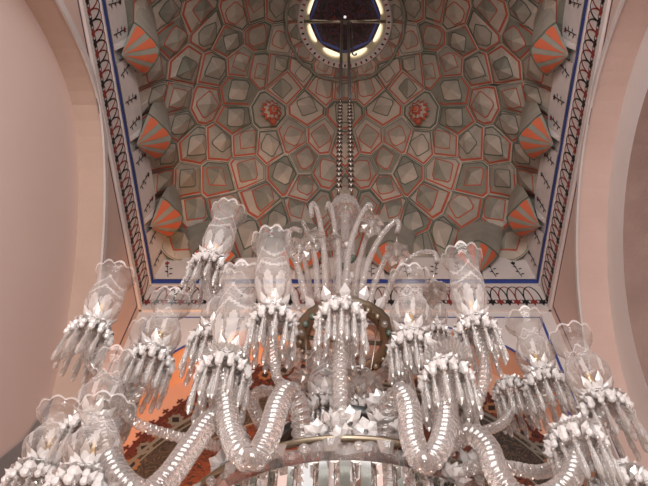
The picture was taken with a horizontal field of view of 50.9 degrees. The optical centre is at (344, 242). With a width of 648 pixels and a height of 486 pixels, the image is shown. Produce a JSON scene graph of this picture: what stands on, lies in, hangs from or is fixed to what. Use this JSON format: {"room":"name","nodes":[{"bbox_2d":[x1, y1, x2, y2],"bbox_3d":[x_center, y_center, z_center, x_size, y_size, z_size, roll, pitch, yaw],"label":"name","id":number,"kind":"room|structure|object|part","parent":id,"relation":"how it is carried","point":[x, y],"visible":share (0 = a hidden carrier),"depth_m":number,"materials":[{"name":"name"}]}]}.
{"room":"palace hall","nodes":[
{"label":"palace hall","id":0,"kind":"room"},
{"bbox_2d":[0,0,138,485],"bbox_3d":[-2.360,0.269,2.900,0.240,7.900,6.640,0,-59,0],"label":"wall","id":1,"kind":"structure","parent":0,"point":[52,184],"depth_m":5.61,"materials":[{"name":"paint"}]},
{"bbox_2d":[54,0,136,465],"bbox_3d":[-2.230,0.671,2.970,0.020,7.608,4.498,0,-59,0],"label":"trim","id":2,"kind":"structure","parent":1,"relation":"attached to","point":[60,3],"depth_m":6.18,"materials":[{"name":"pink paint"}]},
{"bbox_2d":[79,0,610,311],"bbox_3d":[0.000,-1.421,6.658,4.491,0.955,4.491,0,-59,0],"label":"trim","id":3,"kind":"structure","parent":1,"relation":"attached to","point":[537,294],"depth_m":7.31,"materials":[{"name":"white paint"}]},
{"bbox_2d":[122,0,567,272],"bbox_3d":[0.000,-2.319,8.159,4.491,3.102,4.491,0,-59,0],"label":"ceiling","id":4,"kind":"structure","parent":0,"point":[460,183],"depth_m":8.86,"materials":[{"name":"beige paint"}]},
{"bbox_2d":[260,100,281,124],"bbox_3d":[-1.020,-1.801,9.349,0.296,0.305,0.291,0,-59,0],"label":"flower","id":5,"kind":"object","parent":4,"relation":"attached to","point":[271,110],"visible":1,"depth_m":9.30,"materials":[{"name":"red paint"}]},
{"bbox_2d":[106,0,583,278],"bbox_3d":[0.000,-1.586,6.935,4.480,0.390,4.480,0,-59,0],"label":"trim","id":6,"kind":"structure","parent":4,"relation":"attached to","point":[162,267],"depth_m":7.75,"materials":[{"name":"white paint"}]},
{"bbox_2d":[297,0,392,67],"bbox_3d":[0.000,-3.120,9.498,1.320,0.316,1.320,0,-59,0],"label":"trim","id":7,"kind":"structure","parent":4,"relation":"attached to","point":[322,40],"depth_m":9.62,"materials":[{"name":"white paint"}]},
{"bbox_2d":[304,19,385,24],"bbox_3d":[0.000,-3.046,9.371,1.200,0.130,0.062,0,-59,0],"label":"beam","id":8,"kind":"structure","parent":7,"relation":"attached to","point":[344,21],"depth_m":9.38,"materials":[{"name":"silver metal"}]},
{"bbox_2d":[0,22,647,485],"bbox_3d":[-0.031,-0.906,5.638,2.201,8.513,1.423,0,-59,0],"label":"crystal chandelier","id":9,"kind":"object","parent":8,"relation":"hanging from","point":[345,336],"depth_m":2.33,"materials":[{"name":"clear glass"}]},
{"bbox_3d":[-0.985,0.667,2.293,0.181,0.248,0.187,-2,-59,-3],"label":"lamp shade","id":10,"kind":"part","parent":9,"relation":"part of","materials":[{"name":"clear glass"}]},
{"bbox_2d":[45,437,55,451],"bbox_3d":[-0.982,0.694,2.249,0.036,0.155,0.036,-2,-59,-3],"label":"socket","id":11,"kind":"object","parent":9,"relation":"attached to","point":[50,441],"depth_m":2.27,"materials":[{"name":"brown"}]},
{"bbox_2d":[89,440,95,454],"bbox_3d":[-0.736,0.622,1.979,0.036,0.155,0.036,-1,-59,-2],"label":"socket","id":12,"kind":"object","parent":9,"relation":"attached to","point":[93,448],"depth_m":1.99,"materials":[{"name":"brown"}]},
{"bbox_3d":[-0.737,0.594,2.025,0.181,0.252,0.187,-1,-59,-2],"label":"lamp shade","id":13,"kind":"part","parent":9,"relation":"part of","materials":[{"name":"clear glass"}]},
{"bbox_2d":[99,302,105,312],"bbox_3d":[-1.040,0.303,2.876,0.036,0.155,0.036,9,-51,-5],"label":"socket","id":14,"kind":"object","parent":9,"relation":"attached to","point":[102,306],"depth_m":2.90,"materials":[{"name":"brown"}]},
{"bbox_3d":[-0.945,0.504,2.691,0.270,0.263,0.068,36,-65,-19],"label":"glass arm","id":15,"kind":"part","parent":9,"relation":"part of"},
{"bbox_3d":[-0.895,0.556,2.527,0.187,0.379,0.181,25,-70,-14],"label":"lamp shade","id":16,"kind":"part","parent":9,"relation":"part of","materials":[{"name":"clear glass"}]},
{"bbox_3d":[-1.038,0.246,2.947,0.191,0.328,0.185,9,-51,-5],"label":"lamp shade","id":17,"kind":"part","parent":9,"relation":"part of","materials":[{"name":"clear glass"}]},
{"bbox_3d":[-0.958,0.538,3.093,0.163,0.444,0.168,0,-59,-1],"label":"lamp shade","id":18,"kind":"part","parent":9,"relation":"part of","materials":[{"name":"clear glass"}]},
{"bbox_2d":[158,330,162,338],"bbox_3d":[-0.792,0.420,2.872,0.038,0.163,0.038,5,-56,-3],"label":"socket","id":19,"kind":"object","parent":9,"relation":"attached to","point":[160,333],"depth_m":2.90,"materials":[{"name":"brown"}]},
{"bbox_3d":[-0.791,0.366,2.952,0.196,0.345,0.190,5,-56,-3],"label":"lamp shade","id":20,"kind":"part","parent":9,"relation":"part of","materials":[{"name":"clear glass"}]},
{"bbox_3d":[-0.595,0.699,2.468,0.563,0.375,0.123,-14,-60,8],"label":"glass arm","id":21,"kind":"part","parent":9,"relation":"part of","materials":[{"name":"clear glass"}]},
{"bbox_3d":[-0.534,0.635,2.014,0.520,0.493,0.271,0,-59,0],"label":"glass arm","id":22,"kind":"part","parent":9,"relation":"part of"},
{"bbox_3d":[-0.584,0.280,2.992,0.170,0.504,0.055,23,-62,-13],"label":"glass arm","id":23,"kind":"part","parent":9,"relation":"part of"},
{"bbox_2d":[209,449,236,478],"bbox_3d":[-0.398,0.719,2.209,0.099,0.040,0.086,23,-96,-3],"label":"flower","id":24,"kind":"object","parent":9,"relation":"on","point":[220,459],"depth_m":2.20,"materials":[{"name":"clear glass"}]},
{"bbox_3d":[-0.630,-0.034,3.435,0.195,0.453,0.189,37,-61,-20],"label":"lamp shade","id":25,"kind":"part","parent":9,"relation":"part of","materials":[{"name":"clear glass"}]},
{"bbox_3d":[-0.542,0.293,3.015,0.181,0.388,0.187,2,-59,3],"label":"lamp shade","id":26,"kind":"part","parent":9,"relation":"part of","materials":[{"name":"clear glass"}]},
{"bbox_2d":[227,335,233,345],"bbox_3d":[-0.424,0.391,2.495,0.038,0.163,0.038,-14,-58,8],"label":"socket","id":27,"kind":"object","parent":9,"relation":"attached to","point":[231,338],"depth_m":2.53,"materials":[{"name":"brown"}]},
{"bbox_3d":[-0.426,0.290,2.650,0.200,0.522,0.195,-14,-58,8],"label":"lamp shade","id":28,"kind":"part","parent":9,"relation":"part of","materials":[{"name":"clear glass"}]},
{"bbox_3d":[-0.279,0.553,2.125,0.360,0.536,0.245,0,-59,0],"label":"glass arm","id":29,"kind":"part","parent":9,"relation":"part of"},
{"bbox_3d":[-0.313,0.691,2.770,0.118,0.282,0.196,-34,-65,19],"label":"glass arm","id":30,"kind":"part","parent":9,"relation":"part of","materials":[{"name":"clear glass"}]},
{"bbox_3d":[-0.293,0.132,2.759,0.187,0.462,0.182,-33,-56,18],"label":"lamp shade","id":31,"kind":"part","parent":9,"relation":"part of","materials":[{"name":"clear glass"}]},
{"bbox_3d":[-0.191,0.479,2.453,0.064,0.305,0.305,-26,-62,15],"label":"glass arm","id":32,"kind":"part","parent":9,"relation":"part of","materials":[{"name":"clear glass"}]},
{"bbox_2d":[304,418,328,445],"bbox_3d":[-0.090,0.595,2.132,0.099,0.040,0.086,34,-89,-23],"label":"flower","id":33,"kind":"object","parent":9,"relation":"on","point":[317,427],"depth_m":2.11,"materials":[{"name":"clear glass"}]},
{"bbox_3d":[-0.078,0.568,2.751,0.176,0.230,0.181,1,-59,1],"label":"lamp shade","id":34,"kind":"part","parent":9,"relation":"part of","materials":[{"name":"clear glass"}]},
{"bbox_2d":[322,407,352,429],"bbox_3d":[-0.027,0.562,2.148,0.126,0.110,0.052,41,-105,-32],"label":"flower","id":35,"kind":"object","parent":9,"relation":"on","point":[342,420],"depth_m":2.12,"materials":[{"name":"clear glass"}]},
{"bbox_2d":[326,421,350,448],"bbox_3d":[-0.017,0.596,2.099,0.086,0.040,0.099,-45,-42,-17],"label":"flower","id":36,"kind":"object","parent":9,"relation":"on","point":[341,434],"depth_m":2.08,"materials":[{"name":"clear glass"}]},
{"bbox_3d":[-0.045,-1.691,7.109,0.041,5.183,0.041,-41,-67,21],"label":"chain","id":37,"kind":"part","parent":9,"relation":"part of","materials":[{"name":"grey metal"}]},
{"bbox_3d":[-0.015,0.435,2.286,0.057,0.422,0.146,0,-59,0],"label":"glass arm","id":38,"kind":"part","parent":9,"relation":"part of","materials":[{"name":"clear glass"}]},
{"bbox_3d":[-0.045,-2.197,7.956,0.031,3.210,0.031,20,-61,-11],"label":"rod","id":39,"kind":"part","parent":9,"relation":"part of","materials":[{"name":"grey metal"}]},
{"bbox_3d":[0.000,0.469,3.500,0.370,0.075,0.370,0,-59,0],"label":"tier plate","id":40,"kind":"part","parent":9,"relation":"part of","materials":[{"name":"clear glass"}]},
{"bbox_3d":[0.000,-0.250,4.702,0.240,0.275,0.244,0,-59,0],"label":"pleated crown","id":41,"kind":"part","parent":9,"relation":"part of","materials":[{"name":"clear glass"}]},
{"bbox_3d":[0.000,1.220,2.245,1.080,0.240,1.080,0,-59,0],"label":"lamp shade","id":42,"kind":"part","parent":9,"relation":"part of","materials":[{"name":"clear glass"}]},
{"bbox_3d":[0.000,0.455,3.524,0.180,2.580,0.180,0,-59,0],"label":"central stem","id":43,"kind":"part","parent":9,"relation":"part of","materials":[{"name":"clear glass"}]},
{"bbox_2d":[338,405,360,427],"bbox_3d":[0.007,0.565,2.175,0.095,0.045,0.110,0,-66,-26],"label":"flower","id":44,"kind":"object","parent":9,"relation":"on","point":[348,415],"depth_m":2.16,"materials":[{"name":"clear glass"}]},
{"bbox_3d":[0.065,0.705,3.204,0.163,0.190,0.168,-2,-59,-3],"label":"lamp shade","id":45,"kind":"part","parent":9,"relation":"part of","materials":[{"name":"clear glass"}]},
{"bbox_2d":[352,416,377,447],"bbox_3d":[0.065,0.604,2.174,0.099,0.086,0.040,21,-16,1],"label":"flower","id":46,"kind":"object","parent":9,"relation":"on","point":[362,426],"depth_m":2.16,"materials":[{"name":"clear glass"}]},
{"bbox_2d":[364,388,385,412],"bbox_3d":[0.112,0.573,2.454,0.095,0.045,0.110,-12,-64,-34],"label":"flower","id":47,"kind":"object","parent":9,"relation":"on","point":[375,399],"depth_m":2.43,"materials":[{"name":"clear glass"}]},
{"bbox_2d":[366,408,394,421],"bbox_3d":[0.119,0.572,2.217,0.110,0.045,0.095,20,-29,-9],"label":"flower","id":48,"kind":"object","parent":9,"relation":"on","point":[384,414],"depth_m":2.19,"materials":[{"name":"clear glass"}]},
{"bbox_2d":[389,418,398,439],"bbox_3d":[0.158,0.603,2.198,0.076,0.036,0.088,-36,-78,-2],"label":"flower","id":49,"kind":"object","parent":9,"relation":"on","point":[393,422],"depth_m":2.18,"materials":[{"name":"clear glass"}]},
{"bbox_3d":[0.266,0.262,2.756,0.187,0.368,0.181,26,-56,-15],"label":"lamp shade","id":50,"kind":"part","parent":9,"relation":"part of","materials":[{"name":"clear glass"}]},
{"bbox_2d":[409,313,413,323],"bbox_3d":[0.260,0.328,2.667,0.036,0.155,0.036,26,-56,-15],"label":"socket","id":51,"kind":"object","parent":9,"relation":"attached to","point":[411,316],"depth_m":2.69,"materials":[{"name":"brown"}]},
{"bbox_3d":[0.233,0.576,2.087,0.289,0.469,0.245,0,-59,0],"label":"glass arm","id":52,"kind":"part","parent":9,"relation":"part of"},
{"bbox_3d":[0.511,0.374,3.853,0.145,0.395,0.149,2,-59,4],"label":"lamp shade","id":53,"kind":"part","parent":9,"relation":"part of","materials":[{"name":"clear glass"}]},
{"bbox_3d":[0.355,0.408,2.356,0.181,0.042,0.181,0,-59,0],"label":"lamp shade","id":54,"kind":"part","parent":9,"relation":"part of","materials":[{"name":"clear glass"}]},
{"bbox_2d":[441,462,471,485],"bbox_3d":[0.338,0.707,2.081,0.110,0.045,0.095,52,-37,-13],"label":"flower","id":55,"kind":"object","parent":9,"relation":"on","point":[452,471],"depth_m":2.06,"materials":[{"name":"clear glass"}]},
{"bbox_3d":[0.528,0.197,2.922,0.191,0.436,0.185,6,-52,-3],"label":"lamp shade","id":56,"kind":"part","parent":9,"relation":"part of","materials":[{"name":"clear glass"}]},
{"bbox_2d":[457,448,484,478],"bbox_3d":[0.406,0.695,2.142,0.132,0.054,0.114,45,-38,1],"label":"flower","id":57,"kind":"object","parent":9,"relation":"on","point":[470,461],"depth_m":2.12,"materials":[{"name":"clear glass"}]},
{"bbox_2d":[468,300,473,308],"bbox_3d":[0.526,0.287,2.807,0.036,0.155,0.036,6,-52,-3],"label":"socket","id":58,"kind":"object","parent":9,"relation":"attached to","point":[470,304],"depth_m":2.83,"materials":[{"name":"brown"}]},
{"bbox_3d":[0.427,0.516,2.470,0.252,0.542,0.069,0,-59,0],"label":"glass arm","id":59,"kind":"part","parent":9,"relation":"part of","materials":[{"name":"clear glass"}]},
{"bbox_3d":[0.561,0.685,2.693,0.464,0.510,0.055,31,-64,-17],"label":"glass arm","id":60,"kind":"part","parent":9,"relation":"part of","materials":[{"name":"clear glass"}]},
{"bbox_3d":[0.486,0.644,1.964,0.491,0.406,0.203,-7,-59,4],"label":"glass arm","id":61,"kind":"part","parent":9,"relation":"part of"},
{"bbox_3d":[0.841,0.469,3.053,0.187,0.372,0.181,9,-57,-5],"label":"lamp shade","id":62,"kind":"part","parent":9,"relation":"part of","materials":[{"name":"clear glass"}]},
{"bbox_3d":[0.658,0.662,2.294,0.699,0.484,0.102,18,-61,-10],"label":"glass arm","id":63,"kind":"part","parent":9,"relation":"part of","materials":[{"name":"clear glass"}]},
{"bbox_2d":[533,353,538,363],"bbox_3d":[0.840,0.531,2.958,0.036,0.155,0.036,9,-57,-5],"label":"socket","id":64,"kind":"object","parent":9,"relation":"attached to","point":[535,355],"depth_m":2.99,"materials":[{"name":"brown"}]},
{"bbox_3d":[0.705,0.599,2.076,0.170,0.042,0.170,0,-59,0],"label":"lamp shade","id":65,"kind":"part","parent":9,"relation":"part of","materials":[{"name":"clear glass"}]},
{"bbox_3d":[0.969,0.504,2.760,0.190,0.375,0.196,-1,-59,-1],"label":"lamp shade","id":66,"kind":"part","parent":9,"relation":"part of","materials":[{"name":"clear glass"}]},
{"bbox_2d":[585,372,593,384],"bbox_3d":[0.972,0.561,2.664,0.038,0.163,0.038,-1,-59,-1],"label":"bulb","id":67,"kind":"object","parent":9,"relation":"attached to","point":[587,375],"depth_m":2.69,"materials":[{"name":"brown"}]},
{"bbox_2d":[347,22,354,192],"bbox_3d":[0.045,-1.691,7.109,0.041,5.183,0.041,-41,-67,21],"label":"chain","id":68,"kind":"object","parent":8,"relation":"hanging from","point":[350,147],"visible":1,"depth_m":6.00,"materials":[{"name":"grey metal"}]},
{"bbox_3d":[0.045,-2.197,7.956,0.031,3.210,0.031,-20,-61,11],"label":"rod","id":69,"kind":"part","parent":68,"relation":"part of","materials":[{"name":"grey metal"}]},
{"bbox_2d":[351,22,356,55],"bbox_3d":[0.112,-2.617,8.656,0.065,1.658,0.017,0,-59,0],"label":"rod","id":70,"kind":"object","parent":8,"relation":"hanging from","point":[355,54],"visible":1,"depth_m":8.55,"materials":[{"name":"grey metal"}]},
{"bbox_2d":[408,100,429,124],"bbox_3d":[1.020,-1.801,9.349,0.296,0.305,0.291,0,-59,0],"label":"flower","id":71,"kind":"object","parent":4,"relation":"attached to","point":[418,110],"visible":1,"depth_m":9.30,"materials":[{"name":"red paint"}]},
{"bbox_2d":[77,312,614,485],"bbox_3d":[0.000,2.809,4.362,5.200,7.800,0.420,0,-59,0],"label":"wall","id":72,"kind":"structure","parent":0,"point":[527,346],"depth_m":7.03,"materials":[{"name":"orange paint"}]},
{"bbox_2d":[123,356,583,485],"bbox_3d":[-0.029,2.365,5.497,4.371,4.606,0.016,0,-59,0],"label":"trim","id":73,"kind":"structure","parent":72,"relation":"attached to","point":[146,454],"depth_m":6.45,"materials":[{"name":"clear glass"}]},
{"bbox_2d":[115,317,599,465],"bbox_3d":[0.000,2.712,4.110,4.230,7.467,0.004,0,-59,0],"label":"trim","id":74,"kind":"structure","parent":72,"relation":"attached to","point":[541,319],"depth_m":6.97,"materials":[{"name":"blue paint"}]},
{"bbox_2d":[551,0,647,470],"bbox_3d":[2.550,0.269,2.900,0.620,7.900,6.640,0,-59,0],"label":"wall","id":75,"kind":"structure","parent":0,"point":[613,202],"depth_m":6.16,"materials":[{"name":"paint"}]},
{"bbox_2d":[553,0,625,460],"bbox_3d":[2.230,0.764,3.007,0.020,7.575,4.474,0,-59,0],"label":"trim","id":76,"kind":"structure","parent":75,"relation":"attached to","point":[615,452],"depth_m":6.33,"materials":[{"name":"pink paint"}]}
]}

